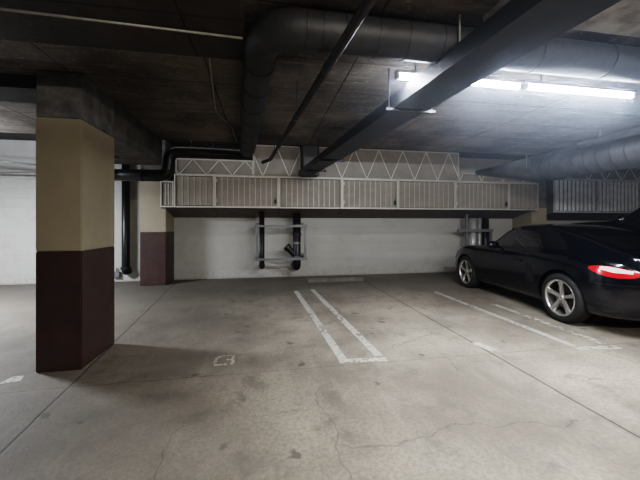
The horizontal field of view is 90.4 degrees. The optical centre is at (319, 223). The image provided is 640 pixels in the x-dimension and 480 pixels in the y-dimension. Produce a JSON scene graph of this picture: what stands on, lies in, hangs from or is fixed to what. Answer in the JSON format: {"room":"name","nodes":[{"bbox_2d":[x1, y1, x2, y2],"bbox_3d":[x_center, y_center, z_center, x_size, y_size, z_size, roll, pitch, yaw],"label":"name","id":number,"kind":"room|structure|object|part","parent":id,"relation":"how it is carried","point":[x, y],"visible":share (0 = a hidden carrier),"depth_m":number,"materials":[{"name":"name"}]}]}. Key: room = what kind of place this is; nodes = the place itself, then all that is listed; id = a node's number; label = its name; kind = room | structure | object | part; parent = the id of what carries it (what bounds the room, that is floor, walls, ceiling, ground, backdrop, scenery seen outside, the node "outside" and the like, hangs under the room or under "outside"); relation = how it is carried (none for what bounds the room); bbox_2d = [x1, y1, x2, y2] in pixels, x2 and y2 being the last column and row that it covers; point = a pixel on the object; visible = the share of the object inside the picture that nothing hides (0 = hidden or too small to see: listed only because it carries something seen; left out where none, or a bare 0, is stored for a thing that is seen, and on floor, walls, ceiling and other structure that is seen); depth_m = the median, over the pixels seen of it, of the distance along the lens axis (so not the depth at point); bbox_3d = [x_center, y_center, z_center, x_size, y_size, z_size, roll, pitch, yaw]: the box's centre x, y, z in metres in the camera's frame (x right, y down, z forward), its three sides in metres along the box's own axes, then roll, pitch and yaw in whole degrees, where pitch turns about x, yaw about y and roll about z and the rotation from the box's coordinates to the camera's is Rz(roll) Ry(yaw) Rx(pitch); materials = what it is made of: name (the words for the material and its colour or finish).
{"room":"parking garage","nodes":[
{"label":"parking garage","id":0,"kind":"room"},
{"bbox_2d":[0,132,536,159],"bbox_3d":[0.817,-1.900,6.886,21.000,0.200,2.420,0,0,-10],"label":"ceiling","id":1,"kind":"structure","parent":0,"point":[3,136],"depth_m":7.29,"materials":[{"name":"concrete"}]},
{"bbox_2d":[114,141,251,181],"bbox_3d":[-2.531,-1.247,5.278,2.753,1.106,0.236,0,0,-10],"label":"pipe","id":2,"kind":"object","parent":1,"relation":"hanging from","point":[169,158],"visible":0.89,"depth_m":5.21,"materials":[{"name":"black metal"}]},
{"bbox_2d":[0,139,601,284],"bbox_3d":[0.589,-0.350,8.177,21.000,3.300,0.200,0,0,-10],"label":"wall","id":3,"kind":"structure","parent":0,"point":[204,248],"depth_m":7.68,"materials":[{"name":"white paint"}]},
{"bbox_2d":[0,160,35,165],"bbox_3d":[-6.710,-1.200,5.519,3.503,0.316,0.036,0,0,-10],"label":"conduit","id":4,"kind":"object","parent":3,"relation":"attached to","point":[0,160],"visible":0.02,"depth_m":5.73,"materials":[{"name":"grey metal"}]},
{"bbox_2d":[0,172,35,175],"bbox_3d":[-7.049,-1.060,6.576,5.200,0.060,0.060,0,0,-10],"label":"conduit","id":5,"kind":"object","parent":3,"relation":"attached to","point":[1,173],"visible":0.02,"depth_m":6.67,"materials":[{"name":"grey metal"}]},
{"bbox_2d":[114,268,120,277],"bbox_3d":[-4.557,1.090,7.126,0.140,0.220,0.078,0,0,-10],"label":"junction box","id":6,"kind":"object","parent":3,"relation":"attached to","point":[116,274],"visible":0.78,"depth_m":7.10,"materials":[{"name":"grey metal"}]},
{"bbox_2d":[120,164,131,274],"bbox_3d":[-4.315,-0.300,7.081,0.200,2.880,0.245,0,0,-10],"label":"drain pipe","id":7,"kind":"object","parent":3,"relation":"attached to","point":[126,269],"visible":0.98,"depth_m":7.00,"materials":[{"name":"black metal"}]},
{"bbox_2d":[160,181,182,217],"bbox_3d":[-3.261,-0.525,7.007,0.262,0.750,0.758,0,0,-10],"label":"locker","id":8,"kind":"object","parent":3,"relation":"attached to","point":[166,187],"visible":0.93,"depth_m":6.66,"materials":[{"name":"grey metal"}]},
{"bbox_3d":[-3.201,-0.625,6.664,0.262,0.550,0.062,0,0,-10],"label":"frame","id":9,"kind":"part","parent":8,"relation":"part of","materials":[{"name":"grey metal"}]},
{"bbox_3d":[-3.202,-0.625,6.673,0.180,0.460,0.045,0,0,-10],"label":"panel","id":10,"kind":"part","parent":8,"relation":"part of","materials":[{"name":"grey metal"}]},
{"bbox_2d":[174,174,218,217],"bbox_3d":[-2.729,-0.600,7.101,0.802,0.900,0.758,0,0,-10],"label":"locker","id":11,"kind":"object","parent":3,"relation":"attached to","point":[193,193],"visible":0.98,"depth_m":6.77,"materials":[{"name":"grey metal"}]},
{"bbox_3d":[-2.671,-0.700,6.767,0.720,0.610,0.045,0,0,-10],"label":"panel","id":12,"kind":"part","parent":11,"relation":"part of","materials":[{"name":"beige metal"}]},
{"bbox_3d":[-2.669,-0.700,6.758,0.802,0.700,0.062,0,0,-10],"label":"frame","id":13,"kind":"part","parent":11,"relation":"part of","materials":[{"name":"grey metal"}]},
{"bbox_2d":[214,175,278,217],"bbox_3d":[-1.650,-0.600,7.282,1.372,0.900,0.776,0,0,-10],"label":"locker","id":14,"kind":"object","parent":3,"relation":"attached to","point":[235,196],"visible":1,"depth_m":6.97,"materials":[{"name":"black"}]},
{"bbox_2d":[175,158,252,175],"bbox_3d":[-2.282,-1.228,6.923,1.616,0.349,0.043,0,0,-10],"label":"mesh screen","id":15,"kind":"object","parent":14,"relation":"on","point":[182,165],"visible":0.88,"depth_m":6.92,"materials":[{"name":"silver metal"}]},
{"bbox_3d":[-1.592,-0.700,6.957,1.290,0.610,0.045,0,0,-10],"label":"door","id":16,"kind":"part","parent":14,"relation":"part of","materials":[{"name":"beige metal"}]},
{"bbox_2d":[253,145,299,176],"bbox_3d":[-0.968,-1.409,7.154,1.048,0.709,0.043,0,0,-10],"label":"mesh screen","id":17,"kind":"object","parent":14,"relation":"on","point":[286,162],"visible":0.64,"depth_m":7.16,"materials":[{"name":"silver metal"}]},
{"bbox_2d":[255,212,264,268],"bbox_3d":[-1.397,0.384,7.425,0.217,1.328,0.585,0,0,-10],"label":"drain pipe","id":18,"kind":"object","parent":3,"relation":"attached to","point":[260,215],"visible":1,"depth_m":7.16,"materials":[{"name":"black metal"}]},
{"bbox_2d":[255,223,307,260],"bbox_3d":[-0.918,0.407,7.451,1.170,0.865,0.695,0,0,-10],"label":"guard","id":19,"kind":"object","parent":3,"relation":"attached to","point":[303,255],"visible":0.93,"depth_m":7.10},
{"bbox_2d":[284,213,300,269],"bbox_3d":[-0.675,0.422,7.538,0.408,1.355,0.616,0,0,-10],"label":"drain pipe","id":20,"kind":"object","parent":3,"relation":"attached to","point":[295,252],"visible":0.91,"depth_m":7.28,"materials":[{"name":"black metal"}]},
{"bbox_2d":[278,177,341,217],"bbox_3d":[-0.268,-0.600,7.535,1.422,0.900,0.758,0,0,-10],"label":"locker","id":21,"kind":"object","parent":3,"relation":"attached to","point":[312,197],"visible":0.99,"depth_m":7.22,"materials":[{"name":"grey metal"}]},
{"bbox_3d":[-0.209,-0.700,7.201,1.340,0.610,0.045,0,0,-10],"label":"panel","id":22,"kind":"part","parent":21,"relation":"part of","materials":[{"name":"grey metal"}]},
{"bbox_2d":[317,147,458,180],"bbox_3d":[1.677,-1.413,7.620,3.616,0.719,0.043,0,0,-10],"label":"mesh screen","id":23,"kind":"object","parent":21,"relation":"on","point":[362,163],"visible":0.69,"depth_m":7.65,"materials":[{"name":"silver metal"}]},
{"bbox_2d":[335,178,397,217],"bbox_3d":[1.113,-0.600,7.769,1.362,0.900,0.776,0,0,-10],"label":"locker","id":24,"kind":"object","parent":3,"relation":"attached to","point":[361,198],"visible":0.99,"depth_m":7.46,"materials":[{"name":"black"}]},
{"bbox_3d":[1.172,-0.700,7.435,1.362,0.700,0.062,0,0,-10],"label":"frame","id":25,"kind":"part","parent":24,"relation":"part of","materials":[{"name":"grey metal"}]},
{"bbox_3d":[1.170,-0.700,7.444,1.280,0.610,0.045,0,0,-10],"label":"door","id":26,"kind":"part","parent":24,"relation":"part of","materials":[{"name":"grey metal"}]},
{"bbox_2d":[387,180,454,217],"bbox_3d":[2.515,-0.600,8.026,1.472,0.900,0.758,0,0,-10],"label":"locker","id":27,"kind":"object","parent":3,"relation":"attached to","point":[416,198],"visible":0.98,"depth_m":7.71,"materials":[{"name":"grey metal"}]},
{"bbox_3d":[2.574,-0.700,7.691,1.390,0.610,0.045,0,0,-10],"label":"panel","id":28,"kind":"part","parent":27,"relation":"part of","materials":[{"name":"grey metal"}]},
{"bbox_3d":[2.575,-0.700,7.683,1.472,0.700,0.062,0,0,-10],"label":"frame","id":29,"kind":"part","parent":27,"relation":"part of","materials":[{"name":"grey metal"}]},
{"bbox_2d":[440,181,508,218],"bbox_3d":[3.983,-0.600,8.275,1.492,0.900,0.776,0,0,-10],"label":"locker","id":30,"kind":"object","parent":3,"relation":"attached to","point":[481,200],"visible":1,"depth_m":7.97,"materials":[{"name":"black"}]},
{"bbox_3d":[4.042,-0.700,7.942,1.492,0.700,0.062,0,0,-10],"label":"frame","id":31,"kind":"part","parent":30,"relation":"part of","materials":[{"name":"grey metal"}]},
{"bbox_2d":[459,173,535,182],"bbox_3d":[4.543,-1.163,8.126,2.196,0.219,0.043,0,0,-10],"label":"mesh screen","id":32,"kind":"object","parent":30,"relation":"on","point":[472,177],"visible":0.51,"depth_m":8.05,"materials":[{"name":"silver metal"}]},
{"bbox_2d":[489,182,538,218],"bbox_3d":[5.144,-0.600,8.489,0.852,0.900,0.758,0,0,-10],"label":"locker","id":33,"kind":"object","parent":3,"relation":"attached to","point":[523,197],"visible":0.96,"depth_m":8.16,"materials":[{"name":"grey metal"}]},
{"bbox_3d":[5.203,-0.700,8.155,0.770,0.610,0.045,0,0,-10],"label":"panel","id":34,"kind":"part","parent":33,"relation":"part of","materials":[{"name":"grey metal"}]},
{"bbox_3d":[5.204,-0.700,8.146,0.852,0.700,0.062,0,0,-10],"label":"frame","id":35,"kind":"part","parent":33,"relation":"part of","materials":[{"name":"grey metal"}]},
{"bbox_2d":[546,179,597,220],"bbox_3d":[6.720,-0.645,8.767,1.352,1.090,0.758,0,0,-10],"label":"locker","id":36,"kind":"object","parent":3,"relation":"attached to","point":[566,199],"visible":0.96,"depth_m":8.43,"materials":[{"name":"grey metal"}]},
{"bbox_3d":[6.780,-0.745,8.425,1.270,0.800,0.060,0,0,-10],"label":"panel","id":37,"kind":"part","parent":36,"relation":"part of","materials":[{"name":"grey metal"}]},
{"bbox_2d":[566,168,639,180],"bbox_3d":[8.182,-1.379,8.768,4.266,0.369,0.043,0,0,-10],"label":"mesh screen","id":38,"kind":"object","parent":36,"relation":"on","point":[633,174],"visible":0.32,"depth_m":8.78,"materials":[{"name":"silver metal"}]},
{"bbox_2d":[572,180,639,220],"bbox_3d":[8.094,-0.645,9.009,1.422,1.090,0.758,0,0,-10],"label":"locker","id":39,"kind":"object","parent":3,"relation":"attached to","point":[616,198],"visible":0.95,"depth_m":8.67,"materials":[{"name":"grey metal"}]},
{"bbox_3d":[8.154,-0.745,8.668,1.340,0.800,0.060,0,0,-10],"label":"panel","id":40,"kind":"part","parent":39,"relation":"part of","materials":[{"name":"grey metal"}]},
{"bbox_3d":[8.154,-0.745,8.667,1.422,0.890,0.062,0,0,-10],"label":"frame","id":41,"kind":"part","parent":39,"relation":"part of","materials":[{"name":"grey metal"}]},
{"bbox_2d":[0,272,639,479],"bbox_3d":[1.748,1.375,1.603,21.000,0.150,13.550,0,0,-10],"label":"floor","id":42,"kind":"structure","parent":0,"point":[155,404],"depth_m":2.45,"materials":[{"name":"concrete"}]},
{"bbox_2d":[0,376,23,383],"bbox_3d":[-2.553,1.298,2.647,0.150,0.003,0.140,0,0,-10],"label":"paint mark","id":43,"kind":"object","parent":42,"relation":"on","point":[15,378],"visible":1,"depth_m":2.65,"materials":[{"name":"white paint"}]},
{"bbox_2d":[36,70,113,372],"bbox_3d":[-2.359,-0.022,3.118,0.363,2.645,0.640,0,0,-10],"label":"concrete column","id":44,"kind":"structure","parent":42,"relation":"on","point":[75,118],"depth_m":2.82,"materials":[{"name":"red paint"}]},
{"bbox_2d":[140,140,173,285],"bbox_3d":[-3.578,-0.245,7.020,0.510,3.090,0.630,0,0,-10],"label":"concrete column","id":45,"kind":"structure","parent":42,"relation":"on","point":[156,223],"depth_m":6.72,"materials":[{"name":"red paint"}]},
{"bbox_2d":[213,355,224,365],"bbox_3d":[-0.960,1.298,3.027,0.097,0.003,0.224,0,0,-10],"label":"painted letter","id":46,"kind":"object","parent":42,"relation":"on","point":[216,359],"depth_m":3.00,"materials":[{"name":"paint"}]},
{"bbox_2d":[224,355,234,364],"bbox_3d":[-0.861,1.298,3.043,0.093,0.003,0.221,0,0,-10],"label":"painted number","id":47,"kind":"object","parent":42,"relation":"on","point":[233,356],"depth_m":3.04,"materials":[{"name":"paint"}]},
{"bbox_2d":[307,276,363,282],"bbox_3d":[0.351,1.252,7.221,1.280,0.096,0.180,0,0,-10],"label":"wheel stop","id":48,"kind":"object","parent":42,"relation":"on","point":[350,278],"visible":1,"depth_m":7.16,"materials":[{"name":"concrete"}]},
{"bbox_2d":[294,289,386,362],"bbox_3d":[0.062,1.298,4.625,0.467,0.003,3.404,0,0,-12],"label":"parking line","id":49,"kind":"object","parent":42,"relation":"on","point":[339,354],"visible":1,"depth_m":3.63,"materials":[{"name":"white paint"}]},
{"bbox_2d":[468,218,480,244],"bbox_3d":[4.072,0.575,8.374,0.409,1.450,0.280,0,0,-10],"label":"standpipe","id":50,"kind":"object","parent":42,"relation":"on","point":[474,238],"visible":0.46,"depth_m":8.30,"materials":[{"name":"silver metal"}]},
{"bbox_2d":[457,214,492,245],"bbox_3d":[3.940,0.525,8.290,1.000,1.550,0.421,0,0,-10],"label":"guard","id":51,"kind":"object","parent":42,"relation":"on","point":[466,230],"visible":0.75,"depth_m":8.11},
{"bbox_2d":[472,342,496,351],"bbox_3d":[1.742,1.298,3.369,0.100,0.003,0.238,0,0,-25],"label":"paint mark","id":52,"kind":"object","parent":42,"relation":"on","point":[481,345],"visible":1,"depth_m":3.37,"materials":[{"name":"white paint"}]},
{"bbox_2d":[482,218,488,244],"bbox_3d":[4.383,0.575,8.429,0.240,1.450,0.240,0,0,-10],"label":"standpipe","id":53,"kind":"object","parent":42,"relation":"on","point":[485,221],"visible":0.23,"depth_m":8.36,"materials":[{"name":"black metal"}]},
{"bbox_2d":[435,292,622,349],"bbox_3d":[2.671,1.298,4.694,0.515,0.003,2.883,0,0,-10],"label":"parking line","id":54,"kind":"object","parent":42,"relation":"on","point":[462,302],"visible":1,"depth_m":3.87,"materials":[{"name":"white paint"}]},
{"bbox_2d":[512,155,546,228],"bbox_3d":[5.681,-0.245,8.643,0.470,3.090,0.650,0,0,-10],"label":"concrete column","id":55,"kind":"structure","parent":42,"relation":"on","point":[539,216],"depth_m":8.35,"materials":[{"name":"red paint"}]},
{"bbox_2d":[455,224,639,323],"bbox_3d":[3.929,0.657,5.398,2.144,1.315,4.130,0,0,1],"label":"sports car","id":56,"kind":"object","parent":42,"relation":"on","point":[587,274],"visible":1,"depth_m":4.27,"materials":[{"name":"black paint"}]},
{"bbox_2d":[486,241,501,247],"bbox_3d":[3.009,0.356,5.480,0.307,0.133,0.160,0,0,-5],"label":"mirror","id":57,"kind":"object","parent":56,"relation":"on","point":[491,244],"depth_m":5.42,"materials":[{"name":"black paint"}]},
{"bbox_2d":[588,266,639,278],"bbox_3d":[3.326,0.544,3.611,0.066,0.123,0.470,0,0,-35],"label":"tail light","id":58,"kind":"object","parent":56,"relation":"attached to","point":[601,272],"depth_m":3.58,"materials":[{"name":"red plastic"}]},
{"bbox_2d":[572,208,639,231],"bbox_3d":[6.514,0.385,5.789,2.360,1.830,4.220,0,0,-10],"label":"pickup truck","id":59,"kind":"object","parent":42,"relation":"on","point":[631,221],"visible":0.12,"depth_m":5.76,"materials":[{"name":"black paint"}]},
{"bbox_2d":[617,215,631,226],"bbox_3d":[5.486,-0.056,5.720,0.313,0.229,0.120,0,0,-10],"label":"mirror","id":60,"kind":"object","parent":59,"relation":"attached to","point":[622,220],"depth_m":5.67,"materials":[{"name":"black paint"}]},
{"bbox_2d":[0,0,639,154],"bbox_3d":[1.976,-1.600,0.313,21.000,0.500,10.930,0,0,-10],"label":"ceiling","id":61,"kind":"structure","parent":0,"point":[171,95],"depth_m":3.37,"materials":[{"name":"concrete"}]},
{"bbox_2d":[0,73,35,102],"bbox_3d":[-5.763,-1.290,2.538,6.530,0.120,0.400,0,0,-10],"label":"beam","id":62,"kind":"structure","parent":61,"relation":"attached to","point":[13,87],"depth_m":2.89,"materials":[{"name":"concrete"}]},
{"bbox_2d":[0,0,244,60],"bbox_3d":[-4.602,-1.285,1.250,8.370,0.130,0.820,0,0,-10],"label":"ceiling beam","id":63,"kind":"structure","parent":61,"relation":"attached to","point":[226,17],"depth_m":1.94,"materials":[{"name":"concrete"}]},
{"bbox_2d":[0,7,242,39],"bbox_3d":[-2.636,-1.205,1.603,4.368,0.016,0.021,0,0,-12],"label":"conduit","id":64,"kind":"object","parent":63,"relation":"attached to","point":[1,8],"visible":1,"depth_m":1.90,"materials":[{"name":"grey metal"}]},
{"bbox_2d":[114,155,159,164],"bbox_3d":[-3.048,-1.141,4.733,1.140,0.413,0.480,0,0,-10],"label":"beam","id":65,"kind":"structure","parent":61,"relation":"attached to","point":[117,160],"depth_m":4.76,"materials":[{"name":"grey concrete"}]},
{"bbox_2d":[113,100,161,164],"bbox_3d":[-2.574,-1.145,4.232,0.400,0.410,1.630,0,0,-10],"label":"beam","id":66,"kind":"structure","parent":61,"relation":"attached to","point":[132,138],"depth_m":4.07,"materials":[{"name":"grey concrete"}]},
{"bbox_2d":[208,58,236,141],"bbox_3d":[-1.147,-1.336,3.732,0.161,0.018,2.851,0,0,-10],"label":"conduit","id":67,"kind":"object","parent":61,"relation":"attached to","point":[209,59],"visible":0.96,"depth_m":3.29,"materials":[{"name":"grey metal"}]},
{"bbox_2d":[261,0,375,163],"bbox_3d":[0.211,-1.169,1.494,0.143,0.361,7.909,0,0,-16],"label":"pipe","id":68,"kind":"object","parent":61,"relation":"hanging from","point":[365,6],"visible":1,"depth_m":1.99,"materials":[{"name":"black metal"}]},
{"bbox_2d":[394,62,421,80],"bbox_3d":[0.681,-1.186,2.506,0.224,0.154,0.060,0,0,-10],"label":"strip light","id":69,"kind":"object","parent":61,"relation":"hanging from","point":[401,74],"depth_m":2.49,"materials":[{"name":"white plastic"}]},
{"bbox_2d":[240,7,639,157],"bbox_3d":[1.542,-1.224,3.959,5.188,0.252,3.556,0,0,-10],"label":"duct","id":70,"kind":"object","parent":61,"relation":"hanging from","point":[274,32],"visible":0.85,"depth_m":2.07,"materials":[{"name":"grey metal"}]},
{"bbox_3d":[0.898,-1.255,2.047,0.012,0.190,0.014,0,0,-10],"label":"hanger rod","id":71,"kind":"part","parent":70,"relation":"part of","materials":[{"name":"grey metal"}]},
{"bbox_2d":[298,0,621,177],"bbox_3d":[0.507,-1.385,3.782,0.558,0.810,6.937,0,0,-14],"label":"steel beam","id":72,"kind":"structure","parent":61,"relation":"attached to","point":[518,28],"depth_m":2.01,"materials":[{"name":"grey metal"}]},
{"bbox_3d":[0.600,-1.165,2.766,0.014,0.370,0.016,0,0,-10],"label":"hanger rod","id":73,"kind":"part","parent":72,"relation":"part of","materials":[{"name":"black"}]},
{"bbox_2d":[473,70,522,90],"bbox_3d":[1.461,-1.188,2.644,0.454,0.156,0.060,0,0,-10],"label":"strip light","id":74,"kind":"object","parent":61,"relation":"hanging from","point":[488,81],"depth_m":2.63,"materials":[{"name":"white plastic"}]},
{"bbox_2d":[475,135,639,181],"bbox_3d":[4.366,-1.080,5.558,0.627,0.544,4.231,0,0,-10],"label":"duct","id":75,"kind":"object","parent":61,"relation":"hanging from","point":[621,154],"visible":0.9,"depth_m":5.31,"materials":[{"name":"grey metal"}]},
{"bbox_2d":[482,0,639,37],"bbox_3d":[4.641,-1.347,0.747,6.600,0.005,3.860,0,0,-10],"label":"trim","id":76,"kind":"structure","parent":61,"relation":"attached to","point":[622,18],"depth_m":2.09,"materials":[{"name":"concrete"}]},
{"bbox_2d":[522,74,636,99],"bbox_3d":[2.276,-1.242,2.777,1.126,0.217,0.060,0,0,-10],"label":"strip light","id":77,"kind":"object","parent":61,"relation":"hanging from","point":[630,94],"visible":0.86,"depth_m":2.76,"materials":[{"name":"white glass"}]},
{"bbox_2d":[577,127,639,148],"bbox_3d":[4.105,-1.251,4.075,0.100,0.199,1.600,0,0,-10],"label":"pipe","id":78,"kind":"object","parent":61,"relation":"hanging from","point":[634,131],"visible":1,"depth_m":4.41,"materials":[{"name":"grey metal"}]}
]}

